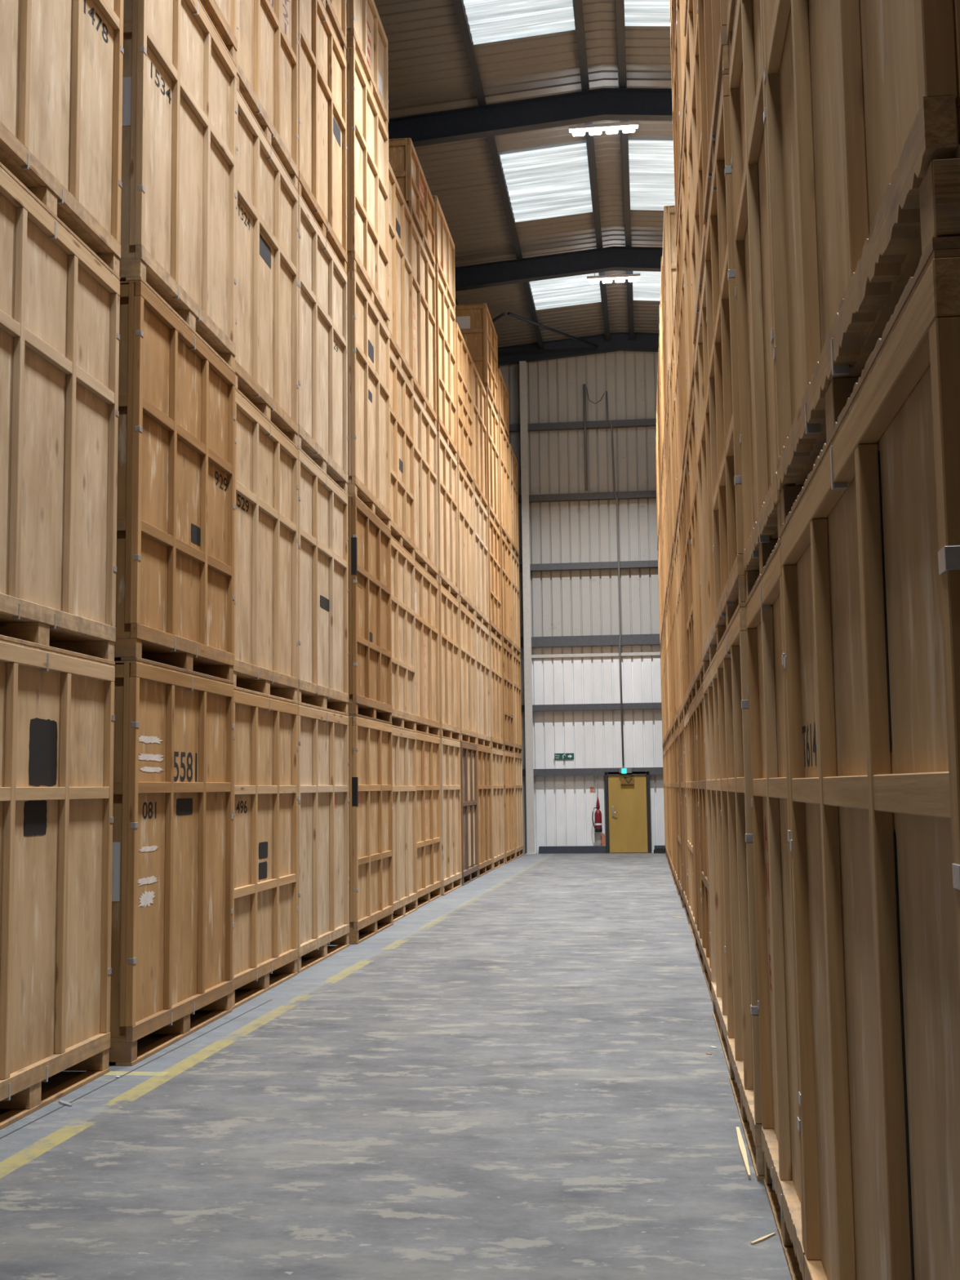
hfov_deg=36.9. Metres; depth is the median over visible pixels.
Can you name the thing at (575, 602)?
wall
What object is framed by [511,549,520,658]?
crate
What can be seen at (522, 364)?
post
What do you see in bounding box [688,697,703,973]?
crate
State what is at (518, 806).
crate
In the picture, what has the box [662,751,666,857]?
crate
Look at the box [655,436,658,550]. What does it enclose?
crate
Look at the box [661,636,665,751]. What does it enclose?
crate
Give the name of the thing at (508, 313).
brace
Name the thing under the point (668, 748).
crate
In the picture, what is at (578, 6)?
roof purlin
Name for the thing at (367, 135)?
crate
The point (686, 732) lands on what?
crate
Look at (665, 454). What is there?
crate
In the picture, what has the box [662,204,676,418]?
crate
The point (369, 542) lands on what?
crate
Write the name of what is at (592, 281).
diffuser
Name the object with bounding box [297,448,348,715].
crate
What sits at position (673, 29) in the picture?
crate
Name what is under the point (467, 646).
crate
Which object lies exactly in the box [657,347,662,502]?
crate
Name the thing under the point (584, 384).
cable conduit
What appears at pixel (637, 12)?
window
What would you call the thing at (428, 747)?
crate
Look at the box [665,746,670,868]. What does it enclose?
crate
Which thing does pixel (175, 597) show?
crate
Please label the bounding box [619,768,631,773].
lamp
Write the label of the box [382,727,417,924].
crate
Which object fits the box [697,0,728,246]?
crate
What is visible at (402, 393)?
crate
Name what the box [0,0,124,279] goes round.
crate
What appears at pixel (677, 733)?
crate
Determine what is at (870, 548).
crate
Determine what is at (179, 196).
crate
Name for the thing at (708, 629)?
crate
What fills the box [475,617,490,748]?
crate
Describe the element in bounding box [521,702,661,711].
wall rail
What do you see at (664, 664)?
crate
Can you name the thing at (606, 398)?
cable conduit
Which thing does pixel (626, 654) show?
trim
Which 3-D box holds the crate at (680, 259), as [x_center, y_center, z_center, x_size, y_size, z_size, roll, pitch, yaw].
[2.687,-2.913,13.766,1.503,2.369,2.054,-1,-6,7]
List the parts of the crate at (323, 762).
corner post, rail, lid, rail, rail, corner post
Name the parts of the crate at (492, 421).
corner post, rail, panel, rail, rail, corner post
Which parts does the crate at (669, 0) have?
rail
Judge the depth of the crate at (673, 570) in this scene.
19.82 m
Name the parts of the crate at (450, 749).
corner post, rail, rail, rail, corner post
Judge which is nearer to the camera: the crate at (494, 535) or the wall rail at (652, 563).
the crate at (494, 535)
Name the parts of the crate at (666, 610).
corner post, corner post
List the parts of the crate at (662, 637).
corner post, corner post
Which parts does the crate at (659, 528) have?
corner post, corner post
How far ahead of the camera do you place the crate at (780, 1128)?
5.11 m
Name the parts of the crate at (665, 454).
rail, corner post, corner post, rail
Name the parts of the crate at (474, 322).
rail, panel, rail, lid, rail, post, corner post, panel, rail, rail, rail, rail, corner post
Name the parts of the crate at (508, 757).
corner post, rail, panel, rail, rail, corner post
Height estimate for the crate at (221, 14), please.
2.359 m
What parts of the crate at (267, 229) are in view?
corner post, rail, rail, rail, lid, corner post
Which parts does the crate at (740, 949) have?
corner post, lid, rail, rail, rail, corner post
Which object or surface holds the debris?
on the floor
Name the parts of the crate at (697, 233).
rail, corner post, rail, rail, rail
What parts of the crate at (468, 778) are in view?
corner post, rail, panel, rail, rail, corner post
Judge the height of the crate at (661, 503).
2.369 m
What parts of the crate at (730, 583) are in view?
corner post, rail, rail, rail, rail, corner post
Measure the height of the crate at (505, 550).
2.349 m
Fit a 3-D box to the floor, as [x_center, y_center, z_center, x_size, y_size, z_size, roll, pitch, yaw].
[1.107,2.983,12.597,21.000,0.200,44.350,-1,-6,7]
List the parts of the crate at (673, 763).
rail, corner post, corner post, rail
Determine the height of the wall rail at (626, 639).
0.250 m
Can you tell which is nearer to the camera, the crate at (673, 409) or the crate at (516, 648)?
the crate at (673, 409)
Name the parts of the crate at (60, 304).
rail, rail, rail, lid, corner post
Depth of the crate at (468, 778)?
24.73 m
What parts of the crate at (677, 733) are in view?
rail, corner post, corner post, rail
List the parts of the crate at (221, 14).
rail, panel, corner post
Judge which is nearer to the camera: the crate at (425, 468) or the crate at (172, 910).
the crate at (172, 910)
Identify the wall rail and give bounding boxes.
[509,418,656,432]
[518,490,656,502]
[519,560,657,571]
[520,633,659,648]
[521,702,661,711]
[522,767,662,776]
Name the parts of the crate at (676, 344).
rail, corner post, rail, rail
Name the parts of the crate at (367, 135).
panel, post, corner post, lid, rail, panel, rail, rail, rail, corner post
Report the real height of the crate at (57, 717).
2.344 m
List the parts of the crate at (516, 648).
corner post, rail, panel, rail, rail, corner post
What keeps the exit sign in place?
attached to the wall
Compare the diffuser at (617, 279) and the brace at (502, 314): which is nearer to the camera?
the diffuser at (617, 279)
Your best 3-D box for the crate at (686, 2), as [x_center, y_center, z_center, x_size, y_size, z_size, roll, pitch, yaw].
[2.138,-5.742,9.724,1.506,2.449,2.234,-1,-6,7]
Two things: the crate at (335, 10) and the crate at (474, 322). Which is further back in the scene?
the crate at (474, 322)
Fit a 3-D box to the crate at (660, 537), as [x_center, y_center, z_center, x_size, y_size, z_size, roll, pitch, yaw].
[4.404,-1.384,28.928,1.503,2.369,2.080,-1,-6,7]
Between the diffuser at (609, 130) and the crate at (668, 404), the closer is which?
the crate at (668, 404)
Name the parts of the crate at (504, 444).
corner post, rail, panel, rail, rail, corner post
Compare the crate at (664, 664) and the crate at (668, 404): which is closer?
the crate at (668, 404)
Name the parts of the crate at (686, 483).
rail, corner post, rail, rail, corner post, rail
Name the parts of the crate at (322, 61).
corner post, rail, rail, rail, corner post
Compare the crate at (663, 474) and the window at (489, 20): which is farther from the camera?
the crate at (663, 474)
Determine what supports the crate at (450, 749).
on the floor
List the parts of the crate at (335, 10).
rail, panel, corner post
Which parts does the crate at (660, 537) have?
corner post, corner post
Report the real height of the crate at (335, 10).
1.169 m
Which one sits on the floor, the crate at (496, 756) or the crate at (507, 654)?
the crate at (496, 756)
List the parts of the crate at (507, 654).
corner post, rail, panel, rail, rail, rail, corner post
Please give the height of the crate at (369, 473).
2.489 m
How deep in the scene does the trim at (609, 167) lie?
25.88 m
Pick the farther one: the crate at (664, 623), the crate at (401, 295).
the crate at (664, 623)
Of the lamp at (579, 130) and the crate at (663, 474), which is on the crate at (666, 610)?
the crate at (663, 474)
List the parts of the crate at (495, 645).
corner post, rail, panel, rail, rail, corner post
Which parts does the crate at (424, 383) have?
rail, rail, rail, corner post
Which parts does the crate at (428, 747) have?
rail, rail, rail, rail, corner post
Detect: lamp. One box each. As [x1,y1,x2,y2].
[568,120,638,136]
[586,273,640,284]
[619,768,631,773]
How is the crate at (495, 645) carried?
on the crate at (496, 756)
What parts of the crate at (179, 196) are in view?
rail, panel, post, corner post, rail, panel, rail, rail, lid, corner post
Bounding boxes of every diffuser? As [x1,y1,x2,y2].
[572,128,585,136]
[589,127,601,135]
[589,278,599,284]
[602,278,612,283]
[605,126,617,133]
[615,277,625,282]
[622,125,635,133]
[628,276,637,281]
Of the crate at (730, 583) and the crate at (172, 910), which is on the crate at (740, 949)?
the crate at (730, 583)
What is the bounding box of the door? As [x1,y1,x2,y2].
[604,771,651,853]
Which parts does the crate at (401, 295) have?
rail, rail, rail, corner post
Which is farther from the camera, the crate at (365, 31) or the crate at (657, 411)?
the crate at (657, 411)
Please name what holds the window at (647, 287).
attached to the ceiling
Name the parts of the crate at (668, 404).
rail, rail, corner post, corner post, rail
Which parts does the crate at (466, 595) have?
corner post, rail, panel, rail, rail, corner post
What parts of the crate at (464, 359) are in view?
corner post, rail, panel, rail, rail, rail, rail, corner post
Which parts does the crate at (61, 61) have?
rail, rail, corner post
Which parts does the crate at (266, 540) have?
corner post, rail, rail, rail, lid, corner post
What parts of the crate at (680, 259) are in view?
rail, corner post, rail, corner post, rail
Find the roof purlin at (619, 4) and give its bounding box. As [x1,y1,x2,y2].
[614,0,634,340]
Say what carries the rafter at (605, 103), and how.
attached to the ceiling
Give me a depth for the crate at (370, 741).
15.80 m
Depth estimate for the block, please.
33.78 m
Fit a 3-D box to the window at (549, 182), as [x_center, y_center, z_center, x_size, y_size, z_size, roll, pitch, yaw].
[1.253,-8.309,26.265,1.495,0.150,2.950,-1,-6,7]
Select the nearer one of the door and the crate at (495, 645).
the crate at (495, 645)
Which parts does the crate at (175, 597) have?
rail, rail, panel, rail, post, corner post, lid, rail, panel, rail, rail, rail, corner post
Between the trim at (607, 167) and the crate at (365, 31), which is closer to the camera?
the crate at (365, 31)
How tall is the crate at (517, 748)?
2.299 m
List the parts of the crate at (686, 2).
rail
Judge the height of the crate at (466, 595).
2.369 m
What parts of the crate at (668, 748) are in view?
corner post, corner post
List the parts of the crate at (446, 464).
corner post, panel, rail, rail, rail, corner post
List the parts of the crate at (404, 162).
rail, panel, rail, post, corner post, lid, rail, panel, rail, rail, corner post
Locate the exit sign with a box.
[554,753,573,759]
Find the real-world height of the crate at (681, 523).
2.329 m
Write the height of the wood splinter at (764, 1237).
0.006 m
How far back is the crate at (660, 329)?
24.70 m
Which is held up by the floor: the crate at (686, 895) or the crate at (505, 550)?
the crate at (686, 895)
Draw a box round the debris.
[58,1100,71,1106]
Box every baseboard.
[538,845,605,853]
[653,845,665,848]
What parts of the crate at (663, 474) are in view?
rail, corner post, corner post, rail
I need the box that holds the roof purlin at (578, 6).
[573,0,610,341]
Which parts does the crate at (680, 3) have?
corner post, rail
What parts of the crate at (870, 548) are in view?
corner post, rail, rail, lid, rail, corner post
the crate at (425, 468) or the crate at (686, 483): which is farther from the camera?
the crate at (425, 468)
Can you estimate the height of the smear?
0.372 m
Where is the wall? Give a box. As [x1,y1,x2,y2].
[497,351,665,853]
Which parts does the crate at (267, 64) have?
corner post, rail, rail, corner post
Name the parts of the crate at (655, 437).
corner post, corner post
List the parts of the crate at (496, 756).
corner post, rail, panel, rail, rail, corner post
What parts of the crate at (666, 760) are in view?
corner post, corner post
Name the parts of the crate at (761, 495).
rail, corner post, rail, panel, rail, corner post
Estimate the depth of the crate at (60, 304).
7.80 m
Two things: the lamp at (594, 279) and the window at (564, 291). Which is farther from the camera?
the window at (564, 291)
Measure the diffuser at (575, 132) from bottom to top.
0.071 m
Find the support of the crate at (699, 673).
on the crate at (700, 698)
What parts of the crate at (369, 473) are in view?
panel, post, corner post, lid, rail, rail, rail, corner post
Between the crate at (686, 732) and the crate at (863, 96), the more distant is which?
the crate at (686, 732)
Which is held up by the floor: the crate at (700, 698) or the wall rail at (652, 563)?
the crate at (700, 698)
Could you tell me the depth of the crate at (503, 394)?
32.08 m
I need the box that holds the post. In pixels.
[519,360,536,854]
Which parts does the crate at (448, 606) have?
corner post, rail, panel, rail, rail, corner post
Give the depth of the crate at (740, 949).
6.64 m
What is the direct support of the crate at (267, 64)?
on the crate at (267, 229)
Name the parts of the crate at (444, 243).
corner post, rail, panel, rail, corner post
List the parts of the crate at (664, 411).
rail, corner post, corner post, rail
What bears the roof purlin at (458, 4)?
on the rafter at (605, 103)
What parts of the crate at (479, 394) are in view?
corner post, rail, panel, rail, rail, corner post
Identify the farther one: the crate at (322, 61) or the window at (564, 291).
the window at (564, 291)
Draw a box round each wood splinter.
[735,1126,751,1179]
[751,1232,775,1244]
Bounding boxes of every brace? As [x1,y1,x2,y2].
[492,312,505,322]
[507,311,598,348]
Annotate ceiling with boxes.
[373,0,673,347]
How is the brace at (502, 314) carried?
attached to the ceiling
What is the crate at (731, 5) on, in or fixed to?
on the crate at (761, 495)
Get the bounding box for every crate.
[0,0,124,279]
[0,166,119,665]
[0,639,115,1129]
[108,660,234,1066]
[114,280,235,684]
[119,0,236,373]
[197,0,237,67]
[231,688,298,1009]
[233,389,298,703]
[235,0,298,191]
[235,89,298,448]
[297,0,347,274]
[297,194,347,495]
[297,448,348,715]
[297,704,349,973]
[320,0,346,59]
[346,0,388,133]
[346,47,390,330]
[346,270,391,531]
[347,496,392,724]
[347,715,393,944]
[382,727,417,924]
[388,137,435,272]
[388,161,413,387]
[390,350,414,559]
[391,537,416,732]
[412,219,436,429]
[413,390,438,583]
[414,561,439,737]
[416,732,441,908]
[431,195,455,314]
[435,271,457,461]
[436,431,458,602]
[438,585,460,741]
[440,737,462,895]
[455,302,498,419]
[455,322,473,488]
[457,463,475,617]
[458,603,476,745]
[460,742,478,885]
[471,360,487,511]
[473,490,488,630]
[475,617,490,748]
[476,745,492,877]
[486,393,500,532]
[487,514,502,642]
[488,631,503,751]
[490,748,505,870]
[497,368,509,442]
[498,420,511,548]
[500,533,512,651]
[502,642,514,752]
[502,751,515,863]
[509,443,519,560]
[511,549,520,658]
[512,651,522,755]
[514,753,523,858]
[655,412,659,534]
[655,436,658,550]
[656,382,661,515]
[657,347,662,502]
[657,542,661,648]
[658,304,664,474]
[658,528,662,642]
[659,506,663,629]
[660,256,666,452]
[660,485,665,622]
[660,648,664,751]
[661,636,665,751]
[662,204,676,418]
[662,455,667,609]
[662,628,666,747]
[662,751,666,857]
[663,421,671,591]
[663,614,669,745]
[663,748,668,862]
[665,595,671,742]
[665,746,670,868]
[666,380,675,575]
[666,742,672,875]
[667,577,675,737]
[668,737,675,884]
[669,0,671,27]
[670,0,681,248]
[670,327,679,551]
[670,553,679,732]
[671,733,679,895]
[673,271,682,520]
[674,524,684,727]
[675,727,684,907]
[676,0,686,162]
[676,176,688,481]
[678,491,688,719]
[679,720,689,924]
[681,88,694,432]
[682,435,696,709]
[684,0,688,53]
[684,0,705,361]
[684,711,695,943]
[688,385,703,697]
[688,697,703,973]
[693,265,716,679]
[695,685,712,1003]
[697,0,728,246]
[702,656,729,1073]
[704,74,746,651]
[716,607,764,1181]
[726,0,737,69]
[728,0,782,606]
[745,544,805,1279]
[762,0,959,535]
[780,248,959,1279]
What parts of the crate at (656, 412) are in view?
corner post, corner post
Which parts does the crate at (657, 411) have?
corner post, corner post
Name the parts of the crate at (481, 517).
corner post, rail, panel, rail, rail, corner post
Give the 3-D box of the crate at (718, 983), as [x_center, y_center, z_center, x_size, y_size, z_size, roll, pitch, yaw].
[2.227,1.325,9.002,1.506,2.339,2.234,-1,-6,7]
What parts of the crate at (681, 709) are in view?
rail, corner post, rail, corner post, rail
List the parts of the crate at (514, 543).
corner post, rail, panel, rail, rail, corner post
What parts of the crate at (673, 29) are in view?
rail, corner post, rail, corner post, rail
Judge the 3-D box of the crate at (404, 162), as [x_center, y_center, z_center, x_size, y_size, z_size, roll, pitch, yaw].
[-1.575,-6.344,21.322,1.503,1.139,2.280,-1,-6,7]
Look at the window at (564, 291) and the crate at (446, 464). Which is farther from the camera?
the window at (564, 291)
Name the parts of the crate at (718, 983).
corner post, rail, rail, rail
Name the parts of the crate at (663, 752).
corner post, corner post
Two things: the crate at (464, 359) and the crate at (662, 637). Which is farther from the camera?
the crate at (662, 637)
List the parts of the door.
frame, frame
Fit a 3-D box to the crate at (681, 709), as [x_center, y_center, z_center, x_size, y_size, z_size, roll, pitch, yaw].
[3.222,-0.139,17.861,1.503,2.329,2.184,-1,-6,7]
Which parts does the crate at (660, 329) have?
rail, corner post, corner post, rail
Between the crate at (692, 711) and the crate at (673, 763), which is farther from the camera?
the crate at (673, 763)
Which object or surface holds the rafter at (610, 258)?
attached to the ceiling
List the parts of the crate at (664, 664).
corner post, corner post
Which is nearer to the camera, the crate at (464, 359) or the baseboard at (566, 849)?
the crate at (464, 359)
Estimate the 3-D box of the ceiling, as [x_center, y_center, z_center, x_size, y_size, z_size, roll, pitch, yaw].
[0.951,-9.313,13.845,20.400,0.836,43.730,-1,-6,7]
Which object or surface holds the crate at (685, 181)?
on the crate at (699, 673)
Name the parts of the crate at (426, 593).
rail, rail, rail, corner post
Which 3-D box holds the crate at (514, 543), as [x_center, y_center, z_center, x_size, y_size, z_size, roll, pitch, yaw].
[0.077,-3.191,33.980,1.503,2.459,1.850,-1,-6,7]
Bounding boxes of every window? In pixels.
[463,0,575,44]
[499,142,592,222]
[529,272,601,310]
[624,0,670,26]
[628,140,675,210]
[632,271,661,301]
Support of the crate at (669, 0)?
on the crate at (673, 29)
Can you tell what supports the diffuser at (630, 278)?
attached to the lamp at (594, 279)
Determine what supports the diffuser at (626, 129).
attached to the lamp at (579, 130)
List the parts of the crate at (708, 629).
rail, corner post, rail, rail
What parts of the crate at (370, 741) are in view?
panel, post, corner post, lid, rail, rail, rail, rail, corner post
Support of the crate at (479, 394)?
on the crate at (481, 517)
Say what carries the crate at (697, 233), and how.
on the crate at (708, 629)
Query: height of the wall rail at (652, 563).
0.160 m
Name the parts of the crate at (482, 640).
corner post, rail, panel, rail, rail, corner post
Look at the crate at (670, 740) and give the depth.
23.96 m
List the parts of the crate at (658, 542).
corner post, corner post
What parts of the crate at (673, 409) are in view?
rail, corner post, rail, corner post, rail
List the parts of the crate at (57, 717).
rail, rail, lid, rail, corner post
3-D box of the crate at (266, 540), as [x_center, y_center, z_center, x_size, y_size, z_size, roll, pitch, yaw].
[-2.485,-0.659,11.951,1.506,2.297,2.024,-1,-6,7]
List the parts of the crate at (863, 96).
corner post, rail, rail, corner post, post, panel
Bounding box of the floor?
[0,852,791,1279]
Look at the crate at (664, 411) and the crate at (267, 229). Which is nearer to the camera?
the crate at (267, 229)
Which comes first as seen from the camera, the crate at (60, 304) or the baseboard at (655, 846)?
the crate at (60, 304)
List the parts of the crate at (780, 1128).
corner post, lid, rail, rail, panel, rail, corner post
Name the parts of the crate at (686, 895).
rail, corner post, corner post, rail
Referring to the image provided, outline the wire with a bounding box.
[586,386,604,404]
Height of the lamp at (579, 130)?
0.471 m
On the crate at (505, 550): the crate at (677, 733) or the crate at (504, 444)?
the crate at (504, 444)
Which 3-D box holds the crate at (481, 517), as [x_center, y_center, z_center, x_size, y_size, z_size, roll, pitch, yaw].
[-0.703,-1.437,27.394,1.503,2.349,2.200,-1,-6,7]
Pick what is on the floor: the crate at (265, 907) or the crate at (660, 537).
the crate at (265, 907)
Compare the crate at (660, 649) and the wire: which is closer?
the crate at (660, 649)
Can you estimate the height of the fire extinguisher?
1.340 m
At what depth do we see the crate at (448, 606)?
22.78 m
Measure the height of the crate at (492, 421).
2.459 m
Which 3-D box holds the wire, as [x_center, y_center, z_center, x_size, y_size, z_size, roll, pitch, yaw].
[2.829,-5.989,35.237,0.455,0.429,0.026,-1,-6,7]
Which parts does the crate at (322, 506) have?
corner post, rail, lid, rail, rail, corner post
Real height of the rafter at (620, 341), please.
1.222 m
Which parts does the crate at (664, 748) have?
corner post, corner post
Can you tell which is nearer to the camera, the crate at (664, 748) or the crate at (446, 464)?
the crate at (446, 464)
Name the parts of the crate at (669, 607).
rail, corner post, corner post, rail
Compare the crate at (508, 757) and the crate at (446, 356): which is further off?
the crate at (508, 757)
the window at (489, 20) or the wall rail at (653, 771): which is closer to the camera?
the window at (489, 20)
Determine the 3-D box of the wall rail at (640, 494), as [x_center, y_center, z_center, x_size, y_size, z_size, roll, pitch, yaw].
[3.509,-3.520,35.023,20.200,0.160,0.155,-1,-6,7]
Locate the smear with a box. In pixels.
[600,832,605,845]
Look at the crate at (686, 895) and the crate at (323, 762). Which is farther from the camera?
the crate at (686, 895)
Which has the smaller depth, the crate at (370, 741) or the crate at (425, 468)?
the crate at (370, 741)
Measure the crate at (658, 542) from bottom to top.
2.369 m
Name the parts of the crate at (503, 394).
corner post, rail, panel, rail, corner post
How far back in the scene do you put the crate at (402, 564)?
18.59 m
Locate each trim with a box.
[431,167,608,193]
[520,652,660,658]
[608,167,622,168]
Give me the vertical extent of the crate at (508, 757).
2.349 m
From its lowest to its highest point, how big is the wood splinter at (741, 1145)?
0.018 m
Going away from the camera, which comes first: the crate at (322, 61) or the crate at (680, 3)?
the crate at (680, 3)
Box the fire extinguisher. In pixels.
[591,789,602,831]
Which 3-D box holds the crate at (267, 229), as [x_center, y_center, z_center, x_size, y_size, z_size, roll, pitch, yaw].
[-2.514,-2.998,12.191,1.506,2.403,2.024,-1,-6,7]
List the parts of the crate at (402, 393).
rail, rail, rail, rail, corner post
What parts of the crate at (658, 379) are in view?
corner post, corner post, rail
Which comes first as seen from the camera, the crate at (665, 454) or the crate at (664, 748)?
the crate at (665, 454)
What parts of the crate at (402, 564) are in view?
rail, rail, lid, rail, rail, corner post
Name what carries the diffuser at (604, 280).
attached to the lamp at (594, 279)
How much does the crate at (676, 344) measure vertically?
2.369 m
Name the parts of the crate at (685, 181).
rail, corner post, rail, rail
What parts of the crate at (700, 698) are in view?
rail, corner post, rail, rail, rail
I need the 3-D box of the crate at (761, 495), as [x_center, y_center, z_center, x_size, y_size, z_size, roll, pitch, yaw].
[1.748,-1.402,5.275,1.506,2.339,1.594,-1,-6,7]
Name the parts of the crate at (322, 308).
corner post, rail, lid, rail, rail, corner post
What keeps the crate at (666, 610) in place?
on the crate at (670, 740)
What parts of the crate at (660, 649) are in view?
corner post, corner post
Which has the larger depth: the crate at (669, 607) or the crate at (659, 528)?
the crate at (659, 528)
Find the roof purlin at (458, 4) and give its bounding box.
[452,0,544,350]
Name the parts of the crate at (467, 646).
corner post, rail, panel, rail, rail, corner post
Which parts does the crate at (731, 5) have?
corner post, rail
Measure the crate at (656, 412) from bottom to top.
2.449 m
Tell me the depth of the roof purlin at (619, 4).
24.94 m
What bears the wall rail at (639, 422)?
attached to the wall
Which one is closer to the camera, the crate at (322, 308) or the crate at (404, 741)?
the crate at (322, 308)
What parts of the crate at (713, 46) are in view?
corner post, rail, corner post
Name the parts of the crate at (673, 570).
rail, corner post, corner post, rail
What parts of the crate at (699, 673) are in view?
rail, corner post, rail, rail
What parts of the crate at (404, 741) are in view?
panel, rail, rail, lid, rail, corner post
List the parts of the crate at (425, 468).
rail, rail, rail, corner post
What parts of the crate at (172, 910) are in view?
panel, rail, rail, post, corner post, lid, panel, rail, rail, rail, corner post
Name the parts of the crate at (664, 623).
corner post, corner post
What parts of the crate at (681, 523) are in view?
rail, corner post, rail, rail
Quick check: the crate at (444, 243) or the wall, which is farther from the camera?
the wall
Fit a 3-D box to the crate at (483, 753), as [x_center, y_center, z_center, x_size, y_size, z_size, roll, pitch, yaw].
[-0.644,3.189,26.921,1.503,2.349,2.200,-1,-6,7]
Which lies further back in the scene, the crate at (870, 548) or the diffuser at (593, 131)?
the diffuser at (593, 131)
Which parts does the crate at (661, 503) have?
corner post, corner post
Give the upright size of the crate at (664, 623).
2.329 m
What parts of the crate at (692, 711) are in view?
rail, corner post, rail, rail, corner post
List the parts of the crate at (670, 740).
corner post, corner post, rail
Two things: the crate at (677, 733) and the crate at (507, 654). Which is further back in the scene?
the crate at (507, 654)
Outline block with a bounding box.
[653,847,665,853]
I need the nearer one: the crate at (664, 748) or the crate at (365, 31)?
the crate at (365, 31)
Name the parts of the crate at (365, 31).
panel, post, corner post, rail, panel, rail, corner post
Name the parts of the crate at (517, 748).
corner post, rail, panel, rail, corner post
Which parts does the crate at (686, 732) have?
rail, corner post, rail, rail, rail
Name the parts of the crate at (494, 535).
corner post, rail, panel, rail, rail, rail, corner post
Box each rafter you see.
[387,87,672,146]
[454,246,662,291]
[497,332,658,365]
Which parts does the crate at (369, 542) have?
panel, post, corner post, lid, panel, rail, rail, rail, rail, corner post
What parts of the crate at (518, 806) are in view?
corner post, rail, panel, rail, corner post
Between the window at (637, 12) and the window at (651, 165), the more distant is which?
the window at (651, 165)
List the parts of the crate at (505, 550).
corner post, rail, panel, rail, rail, corner post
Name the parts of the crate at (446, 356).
corner post, rail, panel, rail, rail, rail, corner post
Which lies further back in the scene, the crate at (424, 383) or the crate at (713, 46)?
the crate at (424, 383)
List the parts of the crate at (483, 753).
corner post, rail, panel, rail, rail, corner post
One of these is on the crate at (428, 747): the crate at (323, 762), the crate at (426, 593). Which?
the crate at (426, 593)
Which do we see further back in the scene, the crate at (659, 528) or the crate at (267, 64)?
the crate at (659, 528)
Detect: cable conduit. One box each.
[582,383,587,490]
[605,391,624,766]
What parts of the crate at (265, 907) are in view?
corner post, rail, rail, rail, rail, lid, corner post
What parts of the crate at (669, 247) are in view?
rail, rail, corner post, corner post, rail, post, rail, panel, rail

